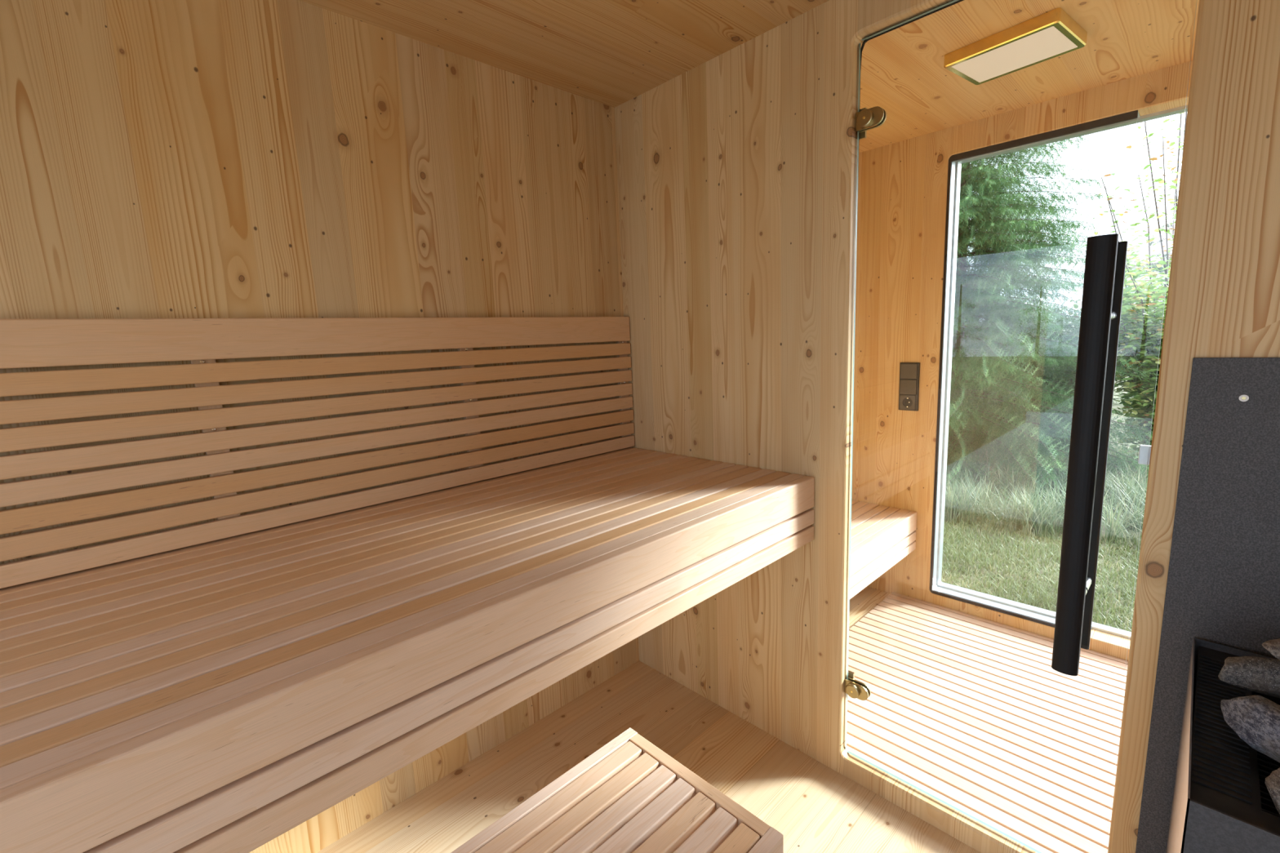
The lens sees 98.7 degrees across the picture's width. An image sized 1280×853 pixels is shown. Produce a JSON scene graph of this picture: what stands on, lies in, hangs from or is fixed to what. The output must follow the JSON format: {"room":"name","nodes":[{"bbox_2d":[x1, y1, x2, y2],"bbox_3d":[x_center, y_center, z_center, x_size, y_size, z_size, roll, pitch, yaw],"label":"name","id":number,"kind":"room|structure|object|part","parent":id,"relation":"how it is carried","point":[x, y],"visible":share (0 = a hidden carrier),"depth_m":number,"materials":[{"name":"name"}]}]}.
{"room":"spa","nodes":[
{"label":"spa","id":0,"kind":"room"},
{"bbox_2d":[0,0,639,852],"bbox_3d":[-0.537,0.009,1.638,3.847,2.052,0.100,-11,12,-43],"label":"wall","id":1,"kind":"structure","parent":0,"point":[159,158],"depth_m":1.25,"materials":[{"name":"brown wood"}]},
{"bbox_2d":[0,316,635,588],"bbox_3d":[-0.901,0.006,1.191,2.396,0.471,0.034,-11,12,-43],"label":"backrest","id":2,"kind":"object","parent":1,"relation":"attached to","point":[24,343],"visible":1,"depth_m":1.22,"materials":[{"name":"brown wood"}]},
{"bbox_2d":[0,447,814,852],"bbox_3d":[-0.637,0.364,0.985,2.396,0.182,0.753,-11,12,-43],"label":"bench","id":3,"kind":"object","parent":1,"relation":"attached to","point":[223,695],"visible":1,"depth_m":0.83,"materials":[{"name":"brown wood"}]},
{"bbox_2d":[316,586,980,852],"bbox_3d":[0.444,1.188,0.842,3.847,0.132,2.800,-11,12,-43],"label":"floor","id":4,"kind":"structure","parent":0,"point":[815,808],"depth_m":1.61,"materials":[{"name":"brown wood"}]},
{"bbox_2d":[451,727,783,852],"bbox_3d":[-0.138,0.947,0.892,0.725,0.400,0.396,-11,12,-43],"label":"stool","id":5,"kind":"object","parent":4,"relation":"on","point":[629,795],"visible":1,"depth_m":1.02,"materials":[{"name":"brown wood"}]},
{"bbox_3d":[-0.273,0.776,0.999,0.725,0.085,0.025,-11,12,-43],"label":"rail","id":6,"kind":"part","parent":5,"relation":"part of","materials":[{"name":"brown wood"}]},
{"bbox_3d":[0.107,0.744,1.105,0.026,0.084,0.345,-11,12,-43],"label":"rail","id":7,"kind":"part","parent":5,"relation":"part of","materials":[{"name":"brown wood"}]},
{"bbox_3d":[-0.016,0.808,0.734,0.725,0.085,0.025,-11,12,-43],"label":"rail","id":8,"kind":"part","parent":5,"relation":"part of","materials":[{"name":"brown wood"}]},
{"bbox_2d":[846,591,1128,852],"bbox_3d":[1.517,0.964,1.500,1.138,0.014,2.070,-11,12,-43],"label":"floor grate","id":9,"kind":"object","parent":4,"relation":"on","point":[973,713],"visible":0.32,"depth_m":1.75,"materials":[{"name":"brown wood"}]},
{"bbox_2d":[1165,637,1279,852],"bbox_3d":[0.992,0.776,0.725,0.481,0.697,0.442,-11,12,-43],"label":"heater","id":10,"kind":"object","parent":4,"relation":"on","point":[1222,802],"visible":0.73,"depth_m":0.72,"materials":[{"name":"metal"}]},
{"bbox_3d":[0.841,0.728,0.875,0.481,0.637,0.002,-11,13,-44],"label":"panel","id":11,"kind":"part","parent":10,"relation":"part of","materials":[{"name":"metal"}]},
{"bbox_3d":[0.980,0.446,0.670,0.475,0.003,0.430,-11,12,-43],"label":"plate","id":12,"kind":"part","parent":10,"relation":"part of","materials":[{"name":"black metal"}]},
{"bbox_2d":[1217,656,1279,697],"bbox_3d":[0.939,0.370,0.811,0.124,0.052,0.075,3,11,32],"label":"stone","id":13,"kind":"object","parent":10,"relation":"on","point":[1260,675],"visible":1,"depth_m":0.81,"materials":[{"name":"grey stone"}]},
{"bbox_2d":[1262,639,1279,659],"bbox_3d":[0.932,0.321,0.745,0.121,0.050,0.063,1,10,20],"label":"stone","id":14,"kind":"object","parent":13,"relation":"on","point":[1273,646],"visible":1,"depth_m":0.77,"materials":[{"name":"grey stone"}]},
{"bbox_2d":[1220,695,1279,763],"bbox_3d":[0.837,0.400,0.722,0.066,0.063,0.150,0,9,15],"label":"stone","id":15,"kind":"object","parent":10,"relation":"on","point":[1255,719],"visible":1,"depth_m":0.73,"materials":[{"name":"grey stone"}]},
{"bbox_2d":[1249,690,1279,815],"bbox_3d":[0.990,0.577,0.687,0.371,0.262,0.325,-11,12,-43],"label":"stone","id":16,"kind":"object","parent":10,"relation":"on","point":[1261,766],"depth_m":0.73,"materials":[{"name":"grey stone"}]},
{"bbox_2d":[1265,767,1279,814],"bbox_3d":[0.774,0.435,0.621,0.080,0.096,0.095,1,10,18],"label":"stone","id":17,"kind":"object","parent":10,"relation":"on","point":[1272,782],"visible":1,"depth_m":0.65,"materials":[{"name":"grey stone"}]},
{"bbox_2d":[300,0,1199,152],"bbox_3d":[0.354,-0.947,0.501,3.847,0.120,2.800,-11,12,-43],"label":"ceiling","id":18,"kind":"structure","parent":0,"point":[611,53],"depth_m":1.49,"materials":[{"name":"brown wood"}]},
{"bbox_2d":[943,7,1087,84],"bbox_3d":[1.061,-1.068,1.563,0.225,0.033,0.283,-9,11,-36],"label":"recessed light","id":19,"kind":"object","parent":18,"relation":"in","point":[1052,33],"visible":1,"depth_m":1.52,"materials":[{"name":"gold metal"}]},
{"bbox_2d":[951,26,1077,82],"bbox_3d":[1.062,-1.055,1.566,0.192,0.005,0.250,-9,11,-36],"label":"diffuser","id":20,"kind":"object","parent":19,"relation":"attached to","point":[1040,45],"depth_m":1.55,"materials":[{"name":"white plastic"}]},
{"bbox_2d":[614,0,1279,852],"bbox_3d":[0.871,0.033,1.119,0.040,2.050,2.600,-11,12,-43],"label":"wall partition","id":21,"kind":"structure","parent":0,"point":[736,171],"depth_m":1.50,"materials":[{"name":"brown wood"}]},
{"bbox_2d":[844,0,1196,852],"bbox_3d":[0.760,0.036,1.256,0.174,1.894,0.592,-11,12,-43],"label":"door","id":22,"kind":"structure","parent":21,"relation":"in","point":[1105,256],"depth_m":1.08,"materials":[{"name":"clear glass"}]},
{"bbox_3d":[0.597,0.743,1.545,0.010,0.039,0.039,-11,12,-43],"label":"hinge knob","id":23,"kind":"part","parent":22,"relation":"part of","materials":[{"name":"metal"}]},
{"bbox_3d":[0.535,-0.734,1.309,0.010,0.039,0.039,-11,12,-43],"label":"hinge knob","id":24,"kind":"part","parent":22,"relation":"part of","materials":[{"name":"metal"}]},
{"bbox_3d":[0.851,0.078,1.059,0.024,0.856,0.043,-11,12,-43],"label":"handle","id":25,"kind":"part","parent":22,"relation":"part of","materials":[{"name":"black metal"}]},
{"bbox_2d":[1137,444,1151,465],"bbox_3d":[0.981,0.055,1.056,0.014,0.036,0.034,-11,12,-43],"label":"magnetic catch","id":26,"kind":"object","parent":21,"relation":"attached to","point":[1144,452],"visible":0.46,"depth_m":1.06,"materials":[{"name":"grey metal"}]},
{"bbox_2d":[1135,357,1279,852],"bbox_3d":[1.199,0.497,0.830,0.010,1.196,0.614,-11,12,-43],"label":"shield","id":27,"kind":"object","parent":21,"relation":"attached to","point":[1223,584],"visible":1,"depth_m":0.96,"materials":[{"name":"grey metal"}]},
{"bbox_2d":[851,60,1192,661],"bbox_3d":[1.746,-0.142,1.947,0.100,2.038,2.600,-11,12,-43],"label":"wall","id":28,"kind":"structure","parent":0,"point":[902,185],"depth_m":2.41,"materials":[{"name":"brown wood"}]},
{"bbox_2d":[849,499,916,599],"bbox_3d":[0.638,0.528,2.338,1.141,0.178,0.613,-11,12,-43],"label":"bench","id":29,"kind":"object","parent":28,"relation":"attached to","point":[882,536],"visible":0.31,"depth_m":2.31,"materials":[{"name":"brown wood"}]},
{"bbox_2d":[898,362,919,411],"bbox_3d":[1.193,-0.177,2.440,0.014,0.212,0.083,-11,12,-43],"label":"switch panel","id":30,"kind":"object","parent":28,"relation":"attached to","point":[909,372],"visible":1,"depth_m":2.43,"materials":[{"name":"plastic"}]},
{"bbox_2d":[899,395,915,409],"bbox_3d":[1.194,-0.107,2.451,0.007,0.064,0.065,-11,12,-43],"label":"socket","id":31,"kind":"object","parent":30,"relation":"attached to","point":[906,402],"depth_m":2.45,"materials":[{"name":"plastic"}]},
{"bbox_2d":[929,105,1187,639],"bbox_3d":[1.962,-0.097,1.752,0.126,1.898,1.854,-11,12,-43],"label":"window","id":32,"kind":"structure","parent":28,"relation":"in","point":[1022,611],"depth_m":2.32,"materials":[{"name":"silver metal"}]},
{"bbox_3d":[1.485,-0.143,2.163,0.008,1.862,0.563,-11,12,-43],"label":"pane","id":33,"kind":"part","parent":32,"relation":"part of","materials":[{"name":"clear glass"}]},
{"label":"outside","id":34,"kind":"structure","parent":0,"visible":0},
{"bbox_2d":[941,323,1149,631],"bbox_3d":[5.375,-0.492,7.241,75.000,1.528,70.000,-11,12,-43],"label":"ground","id":35,"kind":"structure","parent":34,"point":[1117,405],"depth_m":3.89,"materials":[{"name":"plant"}]},
{"bbox_2d":[944,440,1149,547],"bbox_3d":[3.634,0.493,4.894,2.922,0.457,2.527,5,12,40],"label":"grass","id":36,"kind":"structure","parent":35,"relation":"on","point":[1033,518],"depth_m":4.51,"materials":[{"name":"green plant"}]},
{"bbox_2d":[946,134,1158,511],"bbox_3d":[3.817,-2.301,5.956,3.612,6.191,4.089,1,10,21],"label":"spruce tree","id":37,"kind":"object","parent":35,"relation":"on","point":[991,347],"visible":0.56,"depth_m":5.50,"materials":[{"name":"green plant"}]},
{"bbox_2d":[1000,324,1139,449],"bbox_3d":[4.660,-0.378,6.234,1.241,1.652,1.315,-5,9,-14],"label":"leafy bush","id":38,"kind":"object","parent":35,"relation":"on","point":[1070,378],"visible":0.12,"depth_m":6.00,"materials":[{"name":"green plant"}]},
{"bbox_2d":[1057,237,1170,458],"bbox_3d":[5.403,-0.789,5.641,1.856,2.450,1.817,-1,9,10],"label":"tree","id":39,"kind":"object","parent":35,"relation":"on","point":[1134,322],"visible":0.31,"depth_m":5.66,"materials":[{"name":"green plant"}]},
{"bbox_2d":[1083,111,1186,344],"bbox_3d":[6.315,-2.401,6.332,2.082,5.096,1.748,-3,9,-2],"label":"sparse tree","id":40,"kind":"object","parent":35,"relation":"on","point":[1160,180],"visible":0.19,"depth_m":6.60,"materials":[{"name":"green plant"}]},
{"bbox_2d":[1112,162,1181,405],"bbox_3d":[8.157,-2.419,8.369,3.123,4.513,2.232,-10,12,-38],"label":"spruce tree","id":41,"kind":"object","parent":35,"relation":"on","point":[1163,217],"visible":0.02,"depth_m":8.27,"materials":[{"name":"green plant"}]},
{"bbox_2d":[1120,223,1175,322],"bbox_3d":[26.201,-6.466,22.948,6.800,4.900,9.400,-11,12,-43],"label":"house","id":42,"kind":"structure","parent":35,"relation":"on","point":[1128,237],"depth_m":24.16,"materials":[{"name":"paint"}]}
]}

